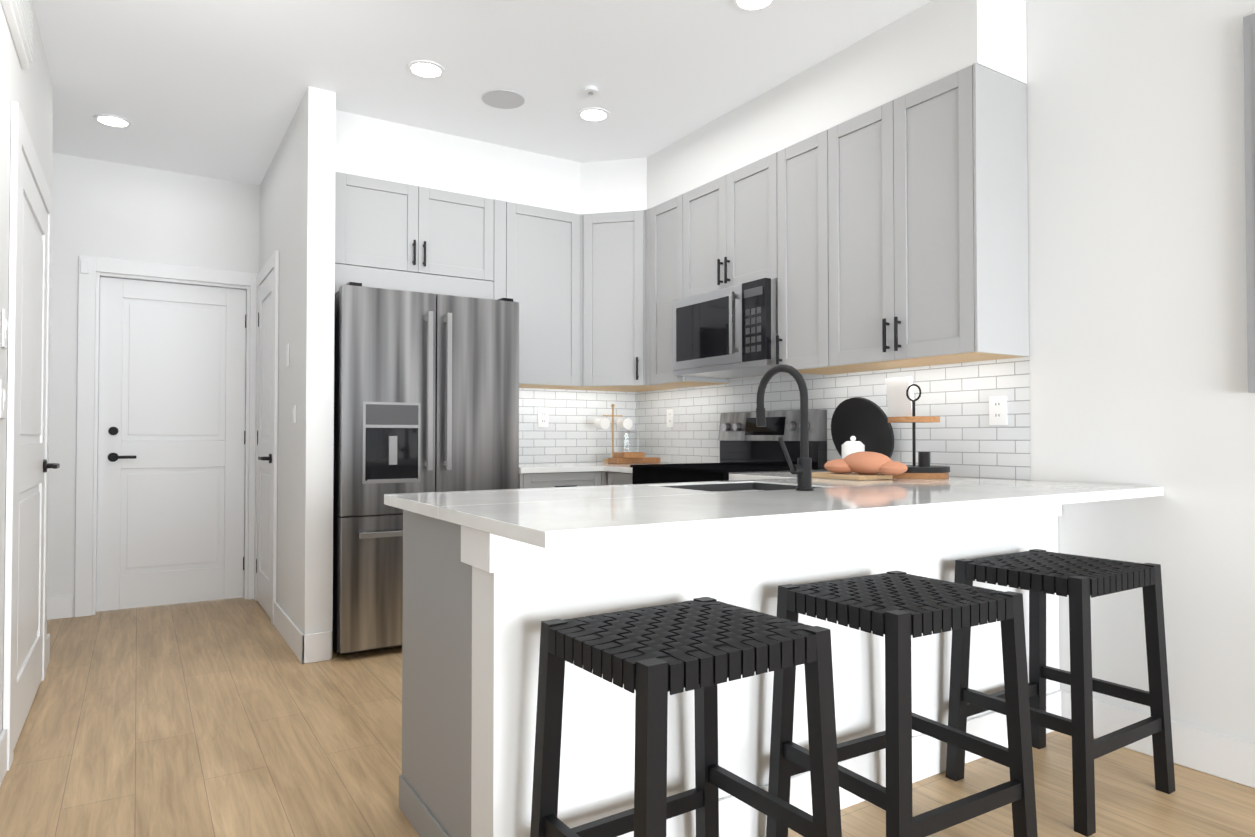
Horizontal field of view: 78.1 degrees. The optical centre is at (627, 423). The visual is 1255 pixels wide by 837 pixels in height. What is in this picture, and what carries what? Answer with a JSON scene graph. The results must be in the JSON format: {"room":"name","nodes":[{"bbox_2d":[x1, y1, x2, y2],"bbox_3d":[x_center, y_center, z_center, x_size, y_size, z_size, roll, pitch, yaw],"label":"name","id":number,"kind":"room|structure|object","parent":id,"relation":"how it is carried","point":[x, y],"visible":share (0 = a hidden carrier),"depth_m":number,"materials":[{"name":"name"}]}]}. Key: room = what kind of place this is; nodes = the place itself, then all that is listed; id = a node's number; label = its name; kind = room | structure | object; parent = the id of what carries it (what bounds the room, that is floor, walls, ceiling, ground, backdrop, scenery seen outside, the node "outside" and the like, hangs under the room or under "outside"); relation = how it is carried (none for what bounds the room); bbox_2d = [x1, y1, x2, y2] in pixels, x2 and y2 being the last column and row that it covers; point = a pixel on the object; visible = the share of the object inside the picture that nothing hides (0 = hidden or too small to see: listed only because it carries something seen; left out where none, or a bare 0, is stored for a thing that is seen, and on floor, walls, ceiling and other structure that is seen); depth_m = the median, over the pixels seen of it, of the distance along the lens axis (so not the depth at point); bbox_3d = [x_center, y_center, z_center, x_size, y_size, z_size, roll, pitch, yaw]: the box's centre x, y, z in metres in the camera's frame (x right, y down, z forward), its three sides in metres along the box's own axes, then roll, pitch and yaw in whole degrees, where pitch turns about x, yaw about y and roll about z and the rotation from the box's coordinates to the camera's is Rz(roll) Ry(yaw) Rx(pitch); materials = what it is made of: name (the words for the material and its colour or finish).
{"room":"kitchen","nodes":[
{"label":"kitchen","id":0,"kind":"room"},
{"bbox_2d":[0,0,52,734],"bbox_3d":[-0.669,-0.300,0.282,0.120,2.740,7.940,1,-1,-32],"label":"wall","id":1,"kind":"structure","parent":0,"point":[30,91],"depth_m":2.36,"materials":[{"name":"white paint"}]},
{"bbox_2d":[0,729,6,786],"bbox_3d":[-0.268,0.994,-0.247,0.012,0.135,6.415,1,-1,-32],"label":"baseboard","id":2,"kind":"structure","parent":1,"relation":"attached to","point":[3,737],"depth_m":2.40,"materials":[{"name":"white paint"}]},
{"bbox_2d":[0,380,6,418],"bbox_3d":[-1.922,-0.074,2.385,0.010,0.115,0.120,1,-1,-32],"label":"light switch","id":3,"kind":"object","parent":1,"relation":"attached to","point":[3,385],"depth_m":2.37,"materials":[{"name":"white plastic"}]},
{"bbox_2d":[2,309,7,348],"bbox_3d":[-1.933,-0.294,2.406,0.010,0.115,0.075,1,-1,-32],"label":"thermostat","id":4,"kind":"object","parent":1,"relation":"attached to","point":[4,313],"depth_m":2.39,"materials":[{"name":"white plastic"}]},
{"bbox_2d":[1,0,32,69],"bbox_3d":[-1.962,-1.358,2.488,0.030,0.210,0.580,1,-1,-32],"label":"air vent","id":5,"kind":"object","parent":1,"relation":"in","point":[19,15],"visible":1,"depth_m":2.54,"materials":[{"name":"white metal"}]},
{"bbox_2d":[3,101,59,770],"bbox_3d":[-2.277,0.041,2.998,0.068,2.150,1.180,1,-1,-32],"label":"door frame","id":6,"kind":"structure","parent":1,"relation":"attached to","point":[28,465],"depth_m":2.83,"materials":[{"name":"white paint"}]},
{"bbox_2d":[47,153,259,616],"bbox_3d":[-3.458,-0.227,4.564,2.565,2.740,0.120,1,-1,-32],"label":"wall","id":7,"kind":"structure","parent":0,"point":[108,210],"depth_m":4.69,"materials":[{"name":"white paint"}]},
{"bbox_2d":[47,594,72,619],"bbox_3d":[-3.841,1.070,4.219,1.328,0.135,0.012,1,-1,-32],"label":"baseboard","id":8,"kind":"structure","parent":7,"relation":"attached to","point":[60,606],"depth_m":4.54,"materials":[{"name":"white paint"}]},
{"bbox_2d":[74,250,278,624],"bbox_3d":[-2.651,0.070,4.560,1.010,2.145,0.978,1,-1,-32],"label":"door frame","id":9,"kind":"structure","parent":7,"relation":"attached to","point":[165,453],"depth_m":4.85,"materials":[{"name":"white paint"}]},
{"bbox_2d":[259,86,335,658],"bbox_3d":[-1.964,-0.228,4.485,0.125,2.740,1.850,1,-1,-32],"label":"wall","id":10,"kind":"structure","parent":0,"point":[297,208],"depth_m":3.74,"materials":[{"name":"white paint"}]},
{"bbox_2d":[286,344,288,366],"bbox_3d":[-1.811,-0.365,4.117,0.010,0.115,0.072,1,-1,-32],"label":"light switch","id":11,"kind":"object","parent":10,"relation":"attached to","point":[287,346],"depth_m":4.10,"materials":[{"name":"white plastic"}]},
{"bbox_2d":[292,405,295,422],"bbox_3d":[-1.688,-0.048,3.917,0.010,0.090,0.060,1,-1,-32],"label":"light switch","id":12,"kind":"object","parent":10,"relation":"attached to","point":[294,406],"depth_m":3.90,"materials":[{"name":"white plastic"}]},
{"bbox_2d":[274,602,315,663],"bbox_3d":[-1.746,1.066,4.008,0.036,0.135,0.874,1,-1,-32],"label":"baseboard","id":13,"kind":"structure","parent":10,"relation":"attached to","point":[303,646],"depth_m":3.78,"materials":[{"name":"white paint"}]},
{"bbox_2d":[335,172,490,290],"bbox_3d":[-1.214,-1.049,4.309,0.869,0.466,0.327,1,-1,-32],"label":"upper cabinet","id":14,"kind":"object","parent":10,"relation":"attached to","point":[407,235],"depth_m":4.15,"materials":[{"name":"grey paint"}]},
{"bbox_2d":[32,0,1030,184],"bbox_3d":[-0.116,-1.682,1.366,4.767,0.060,9.140,1,-1,-32],"label":"ceiling","id":15,"kind":"structure","parent":0,"point":[216,89],"depth_m":3.50,"materials":[{"name":"white paint"}]},
{"bbox_2d":[93,114,131,127],"bbox_3d":[-2.723,-1.601,4.094,0.170,0.008,0.170,1,-1,-32],"label":"recessed light","id":16,"kind":"object","parent":15,"relation":"in","point":[112,120],"visible":1,"depth_m":4.09,"materials":[{"name":"white paint"}]},
{"bbox_2d":[407,60,444,78],"bbox_3d":[-0.916,-1.610,3.521,0.170,0.008,0.170,1,-1,-32],"label":"recessed light","id":17,"kind":"object","parent":15,"relation":"in","point":[426,69],"visible":1,"depth_m":3.51,"materials":[{"name":"white paint"}]},
{"bbox_2d":[482,89,524,108],"bbox_3d":[-0.615,-1.606,3.830,0.210,0.006,0.210,1,-1,-32],"label":"ceiling speaker","id":18,"kind":"object","parent":15,"relation":"attached to","point":[502,98],"visible":1,"depth_m":3.83,"materials":[{"name":"grey plastic"}]},
{"bbox_2d":[583,86,598,96],"bbox_3d":[-0.176,-1.596,3.717,0.080,0.029,0.080,1,-1,-32],"label":"detector","id":19,"kind":"object","parent":15,"relation":"attached to","point":[590,91],"visible":1,"depth_m":3.70,"materials":[{"name":"white paint"}]},
{"bbox_2d":[577,107,609,121],"bbox_3d":[-0.175,-1.602,4.014,0.170,0.008,0.170,1,-1,-32],"label":"recessed light","id":20,"kind":"object","parent":15,"relation":"in","point":[592,114],"visible":1,"depth_m":4.00,"materials":[{"name":"white paint"}]},
{"bbox_2d":[335,0,1026,214],"bbox_3d":[-0.080,-1.455,3.592,2.078,0.318,2.765,1,-1,-32],"label":"bulkhead","id":21,"kind":"object","parent":15,"relation":"attached to","point":[927,43],"visible":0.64,"depth_m":3.98,"materials":[{"name":"white paint"}]},
{"bbox_2d":[732,0,775,11],"bbox_3d":[0.485,-1.620,2.952,0.170,0.008,0.170,1,-1,-32],"label":"recessed light","id":22,"kind":"object","parent":15,"relation":"in","point":[751,5],"visible":1,"depth_m":2.98,"materials":[{"name":"white paint"}]},
{"bbox_2d":[0,597,1254,836],"bbox_3d":[-0.116,1.118,1.318,4.767,0.060,9.140,1,-1,-32],"label":"floor","id":23,"kind":"structure","parent":0,"point":[226,717],"depth_m":2.56,"materials":[{"name":"brown wood"}]},
{"bbox_2d":[332,282,518,654],"bbox_3d":[-1.115,0.232,4.140,0.910,1.808,0.676,1,-1,-32],"label":"fridge","id":24,"kind":"object","parent":23,"relation":"on","point":[426,392],"visible":0.81,"depth_m":3.81,"materials":[{"name":"metal"}]},
{"bbox_2d":[400,514,471,836],"bbox_3d":[-0.185,0.670,2.213,0.719,0.866,0.548,1,-1,-32],"label":"base cabinet","id":25,"kind":"object","parent":23,"relation":"on","point":[435,779],"depth_m":1.98,"materials":[{"name":"grey paint"}]},
{"bbox_2d":[384,476,959,517],"bbox_3d":[0.384,0.225,2.644,2.274,0.030,0.480,1,-1,-32],"label":"countertop","id":26,"kind":"structure","parent":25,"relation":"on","point":[424,504],"depth_m":2.30,"materials":[{"name":"white stone"}]},
{"bbox_2d":[676,482,796,489],"bbox_3d":[0.380,0.334,2.598,0.504,0.239,0.433,1,-1,-32],"label":"sink","id":27,"kind":"object","parent":26,"relation":"in","point":[691,485],"depth_m":2.81,"materials":[{"name":"grey metal"}]},
{"bbox_2d":[756,364,813,490],"bbox_3d":[0.462,0.007,2.446,0.134,0.397,0.241,1,-1,-32],"label":"faucet","id":28,"kind":"object","parent":26,"relation":"on","point":[802,469],"visible":1,"depth_m":2.38,"materials":[{"name":"black metal"}]},
{"bbox_2d":[881,400,949,478],"bbox_3d":[1.167,0.061,3.154,0.270,0.315,0.270,1,-1,-32],"label":"tiered stand","id":29,"kind":"object","parent":26,"relation":"on","point":[923,469],"visible":0.77,"depth_m":3.06,"materials":[{"name":"brown wood"}]},
{"bbox_2d":[885,377,913,416],"bbox_3d":[1.161,-0.111,3.295,0.044,0.171,0.120,1,-1,-32],"label":"cup","id":30,"kind":"object","parent":29,"relation":"on","point":[899,402],"visible":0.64,"depth_m":3.29,"materials":[{"name":"white paper"}]},
{"bbox_2d":[906,384,920,400],"bbox_3d":[1.167,-0.127,3.157,0.008,0.072,0.072,1,-1,-32],"label":"ring","id":31,"kind":"object","parent":29,"relation":"attached to","point":[907,395],"visible":1,"depth_m":3.15,"materials":[{"name":"black metal"}]},
{"bbox_2d":[729,471,829,477],"bbox_3d":[0.835,0.239,3.466,0.632,0.030,0.427,1,-1,-32],"label":"countertop","id":32,"kind":"structure","parent":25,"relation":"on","point":[769,474],"depth_m":3.41,"materials":[{"name":"white stone"}]},
{"bbox_2d":[812,472,892,479],"bbox_3d":[0.876,0.208,3.098,0.190,0.018,0.300,1,-1,-32],"label":"cutting board","id":33,"kind":"object","parent":32,"relation":"on","point":[844,476],"visible":0.81,"depth_m":3.01,"materials":[{"name":"brown wood"}]},
{"bbox_2d":[824,451,907,474],"bbox_3d":[0.927,0.153,3.025,0.183,0.090,0.332,1,-1,-32],"label":"bread","id":34,"kind":"object","parent":33,"relation":"on","point":[866,462],"visible":1,"depth_m":2.97,"materials":[{"name":"brown food"}]},
{"bbox_2d":[841,436,864,472],"bbox_3d":[1.007,0.139,3.454,0.100,0.170,0.100,1,-1,-32],"label":"canister","id":35,"kind":"object","parent":32,"relation":"on","point":[850,447],"visible":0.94,"depth_m":3.42,"materials":[{"name":"white ceramic"}]},
{"bbox_2d":[831,397,893,457],"bbox_3d":[1.079,0.050,3.572,0.100,0.343,0.350,1,-1,-32],"label":"round board","id":36,"kind":"object","parent":32,"relation":"on","point":[864,421],"visible":0.73,"depth_m":3.54,"materials":[{"name":"black wood"}]},
{"bbox_2d":[436,478,1162,547],"bbox_3d":[0.665,0.218,2.201,2.274,0.030,0.570,1,-1,-32],"label":"countertop","id":37,"kind":"structure","parent":25,"relation":"on","point":[557,522],"depth_m":1.84,"materials":[{"name":"white stone"}]},
{"bbox_2d":[502,470,603,489],"bbox_3d":[-0.505,0.709,4.563,0.562,0.868,0.606,1,-1,-32],"label":"base cabinet","id":38,"kind":"object","parent":23,"relation":"on","point":[597,479],"depth_m":4.30,"materials":[{"name":"grey paint"}]},
{"bbox_2d":[519,462,663,473],"bbox_3d":[-0.256,0.261,4.713,1.143,0.030,0.631,1,-1,-32],"label":"countertop","id":39,"kind":"structure","parent":38,"relation":"on","point":[571,467],"depth_m":4.35,"materials":[{"name":"white stone"}]},
{"bbox_2d":[594,404,632,462],"bbox_3d":[-0.093,0.061,4.960,0.242,0.377,0.130,1,-1,-32],"label":"mug tree","id":40,"kind":"object","parent":39,"relation":"on","point":[604,423],"visible":0.9,"depth_m":4.95,"materials":[{"name":"brown wood"}]},
{"bbox_2d":[608,452,660,463],"bbox_3d":[0.051,0.212,4.842,0.320,0.070,0.150,1,-1,-32],"label":"blocks","id":41,"kind":"object","parent":39,"relation":"on","point":[629,457],"visible":1,"depth_m":4.77},
{"bbox_2d":[624,430,638,451],"bbox_3d":[0.027,0.148,5.106,0.096,0.207,0.096,1,-1,-32],"label":"glass jar","id":42,"kind":"object","parent":41,"relation":"on","point":[631,440],"visible":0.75,"depth_m":5.07,"materials":[{"name":"white"}]},
{"bbox_2d":[604,463,683,473],"bbox_3d":[0.220,0.256,4.439,0.632,0.030,0.342,1,-1,-32],"label":"countertop","id":43,"kind":"structure","parent":38,"relation":"on","point":[611,469],"depth_m":4.31,"materials":[{"name":"white stone"}]},
{"bbox_2d":[604,470,715,485],"bbox_3d":[0.232,0.707,4.435,0.606,0.868,0.335,1,-1,-32],"label":"base cabinet","id":44,"kind":"object","parent":23,"relation":"on","point":[609,479],"depth_m":4.35,"materials":[{"name":"grey paint"}]},
{"bbox_2d":[530,597,841,836],"bbox_3d":[0.113,0.753,1.582,0.515,0.679,0.444,1,-1,-32],"label":"stool","id":45,"kind":"object","parent":23,"relation":"on","point":[701,647],"visible":1,"depth_m":1.54,"materials":[{"name":"black wood"}]},
{"bbox_2d":[630,409,826,483],"bbox_3d":[0.478,0.522,3.941,0.721,1.180,0.760,1,-1,-32],"label":"range","id":46,"kind":"object","parent":23,"relation":"on","point":[747,445],"visible":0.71,"depth_m":3.99,"materials":[{"name":"metal"}]},
{"bbox_2d":[766,570,1037,836],"bbox_3d":[0.683,0.759,1.954,0.515,0.679,0.444,1,-1,-32],"label":"stool","id":47,"kind":"object","parent":23,"relation":"on","point":[898,609],"visible":1,"depth_m":1.88,"materials":[{"name":"black wood"}]},
{"bbox_2d":[946,549,1175,836],"bbox_3d":[1.323,0.766,2.382,0.502,0.679,0.429,1,-1,-32],"label":"stool","id":48,"kind":"object","parent":23,"relation":"on","point":[1039,574],"visible":1,"depth_m":2.32,"materials":[{"name":"black wood"}]},
{"bbox_2d":[471,516,1059,836],"bbox_3d":[0.617,0.670,2.316,2.225,0.869,0.130,1,-1,-32],"label":"wall","id":49,"kind":"structure","parent":0,"point":[511,610],"depth_m":1.94,"materials":[{"name":"white paint"}]},
{"bbox_2d":[461,504,1061,836],"bbox_3d":[0.606,0.670,2.317,2.240,0.869,0.177,1,-1,-32],"label":"trim","id":50,"kind":"structure","parent":49,"relation":"attached to","point":[488,552],"depth_m":2.07,"materials":[{"name":"white paint"}]},
{"bbox_2d":[636,0,1254,742],"bbox_3d":[2.167,-0.270,2.076,0.122,2.740,7.940,1,-1,-32],"label":"wall","id":51,"kind":"structure","parent":0,"point":[1137,254],"depth_m":2.66,"materials":[{"name":"white paint"}]},
{"bbox_2d":[559,207,654,390],"bbox_3d":[-0.165,-0.750,4.738,0.367,1.048,0.716,1,-1,-32],"label":"upper cabinet","id":52,"kind":"object","parent":51,"relation":"attached to","point":[615,252],"depth_m":4.66,"materials":[{"name":"grey paint"}]},
{"bbox_2d":[667,409,673,426],"bbox_3d":[0.272,-0.036,4.944,0.008,0.115,0.072,1,-1,-32],"label":"outlet","id":53,"kind":"object","parent":51,"relation":"attached to","point":[670,412],"depth_m":4.94,"materials":[{"name":"white plastic"}]},
{"bbox_2d":[655,192,727,386],"bbox_3d":[0.363,-0.756,4.515,0.327,1.044,0.425,1,-1,-32],"label":"upper cabinet","id":54,"kind":"object","parent":51,"relation":"attached to","point":[670,215],"depth_m":4.43,"materials":[{"name":"grey paint"}]},
{"bbox_2d":[687,153,774,296],"bbox_3d":[0.646,-0.985,4.072,0.327,0.601,0.749,1,-1,-32],"label":"upper cabinet","id":55,"kind":"object","parent":51,"relation":"attached to","point":[731,216],"depth_m":3.94,"materials":[{"name":"grey paint"}]},
{"bbox_2d":[673,278,785,378],"bbox_3d":[0.595,-0.472,4.032,0.446,0.412,0.744,1,-1,-32],"label":"microwave","id":56,"kind":"object","parent":55,"relation":"attached to","point":[731,332],"visible":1,"depth_m":3.87,"materials":[{"name":"silver metal"}]},
{"bbox_2d":[775,137,854,374],"bbox_3d":[0.932,-0.771,3.617,0.327,1.044,0.438,1,-1,-32],"label":"upper cabinet","id":57,"kind":"object","parent":51,"relation":"attached to","point":[794,245],"depth_m":3.58,"materials":[{"name":"grey paint"}]},
{"bbox_2d":[811,63,1028,371],"bbox_3d":[1.192,-0.778,3.206,0.327,1.044,0.771,1,-1,-32],"label":"upper cabinet","id":58,"kind":"object","parent":51,"relation":"attached to","point":[892,234],"depth_m":2.99,"materials":[{"name":"grey paint"}]},
{"bbox_2d":[989,396,1006,424],"bbox_3d":[1.465,-0.053,3.060,0.008,0.115,0.072,1,-1,-32],"label":"outlet","id":59,"kind":"object","parent":51,"relation":"attached to","point":[997,410],"depth_m":3.06,"materials":[{"name":"white plastic"}]},
{"bbox_2d":[1058,690,1254,788],"bbox_3d":[2.879,1.012,0.806,0.012,0.135,4.830,1,-1,-32],"label":"baseboard","id":60,"kind":"structure","parent":51,"relation":"attached to","point":[1229,758],"depth_m":2.48,"materials":[{"name":"white paint"}]},
{"bbox_2d":[1243,13,1254,392],"bbox_3d":[2.133,-0.676,1.994,0.032,1.150,0.885,1,-1,-32],"label":"framed art","id":61,"kind":"object","parent":51,"relation":"attached to","point":[1249,64],"visible":0.86,"depth_m":2.35,"materials":[{"name":"grey"}]},
{"bbox_3d":[-0.802,-0.223,4.824,2.202,2.740,0.120,1,-1,-32],"label":"wall","id":62,"kind":"structure","parent":0,"visible":0},
{"bbox_2d":[471,199,574,388],"bbox_3d":[-0.567,-0.753,4.685,0.628,1.044,0.375,1,-1,-32],"label":"upper cabinet","id":63,"kind":"object","parent":62,"relation":"attached to","point":[533,248],"depth_m":4.56,"materials":[{"name":"grey paint"}]},
{"bbox_2d":[519,388,635,462],"bbox_3d":[-0.425,0.004,4.986,1.144,0.492,0.001,1,-1,-32],"label":"backsplash","id":64,"kind":"structure","parent":62,"relation":"attached to","point":[570,433],"depth_m":5.02,"materials":[{"name":"tile"}]},
{"bbox_2d":[538,409,548,426],"bbox_3d":[-0.535,-0.036,4.911,0.072,0.115,0.008,1,-1,-32],"label":"outlet","id":65,"kind":"object","parent":64,"relation":"attached to","point":[543,414],"depth_m":4.91,"materials":[{"name":"white plastic"}]}
]}

